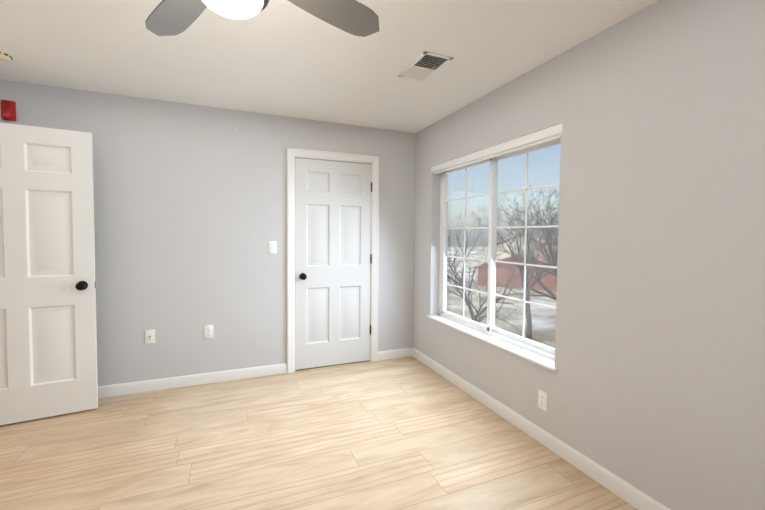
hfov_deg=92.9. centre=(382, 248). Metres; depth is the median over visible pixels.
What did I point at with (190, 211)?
wall
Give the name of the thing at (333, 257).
closet door
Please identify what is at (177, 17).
ceiling fan
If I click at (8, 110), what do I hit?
fire alarm strobe
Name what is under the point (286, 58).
ceiling
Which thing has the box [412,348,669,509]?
baseboard
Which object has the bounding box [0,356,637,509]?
floor
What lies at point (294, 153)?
door frame
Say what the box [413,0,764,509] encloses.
wall
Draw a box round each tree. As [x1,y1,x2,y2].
[447,213,553,335]
[465,185,558,324]
[471,189,558,339]
[497,202,558,280]
[532,205,558,262]
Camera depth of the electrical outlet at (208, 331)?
3.17 m
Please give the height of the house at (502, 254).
5.400 m
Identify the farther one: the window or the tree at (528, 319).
the tree at (528, 319)
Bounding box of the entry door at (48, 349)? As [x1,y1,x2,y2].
[0,123,97,424]
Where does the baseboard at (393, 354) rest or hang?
attached to the wall at (190, 211)
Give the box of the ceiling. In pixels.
[0,0,658,132]
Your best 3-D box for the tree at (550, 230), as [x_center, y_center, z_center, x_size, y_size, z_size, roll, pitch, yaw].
[11.679,0.115,19.801,7.710,7.522,7.322,0,2,-22]
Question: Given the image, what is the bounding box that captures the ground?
[446,246,556,347]
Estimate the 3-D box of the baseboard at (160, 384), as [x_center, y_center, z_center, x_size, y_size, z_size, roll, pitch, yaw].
[-1.948,1.139,3.015,2.258,0.090,0.014,0,2,-22]
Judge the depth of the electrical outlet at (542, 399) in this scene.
2.30 m
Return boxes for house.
[473,246,556,291]
[496,234,553,259]
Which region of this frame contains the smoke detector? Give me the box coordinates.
[0,49,12,61]
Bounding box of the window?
[427,123,562,371]
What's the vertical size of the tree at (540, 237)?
7.021 m
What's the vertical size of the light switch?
0.116 m
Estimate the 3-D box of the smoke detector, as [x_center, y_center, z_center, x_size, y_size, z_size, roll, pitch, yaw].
[-2.328,-1.168,2.195,0.136,0.044,0.136,0,2,-22]
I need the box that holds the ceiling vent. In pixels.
[398,51,453,81]
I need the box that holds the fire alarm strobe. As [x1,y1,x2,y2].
[1,100,15,120]
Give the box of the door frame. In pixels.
[287,148,378,372]
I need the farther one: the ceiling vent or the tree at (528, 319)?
the tree at (528, 319)
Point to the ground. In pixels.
(536, 333)
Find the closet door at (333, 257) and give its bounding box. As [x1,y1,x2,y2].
[295,158,371,369]
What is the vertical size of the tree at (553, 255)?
6.142 m
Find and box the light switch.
[269,241,276,253]
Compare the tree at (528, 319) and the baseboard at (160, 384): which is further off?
the tree at (528, 319)
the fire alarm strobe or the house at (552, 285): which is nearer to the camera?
the fire alarm strobe
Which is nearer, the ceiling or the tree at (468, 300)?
the ceiling
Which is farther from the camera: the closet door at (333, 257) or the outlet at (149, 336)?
the closet door at (333, 257)
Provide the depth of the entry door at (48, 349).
2.53 m
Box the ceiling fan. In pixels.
[145,0,378,36]
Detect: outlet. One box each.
[145,329,154,343]
[204,325,212,338]
[538,390,547,411]
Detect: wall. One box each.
[0,80,415,385]
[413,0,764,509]
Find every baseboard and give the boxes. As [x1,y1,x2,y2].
[98,363,286,397]
[378,347,412,360]
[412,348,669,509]

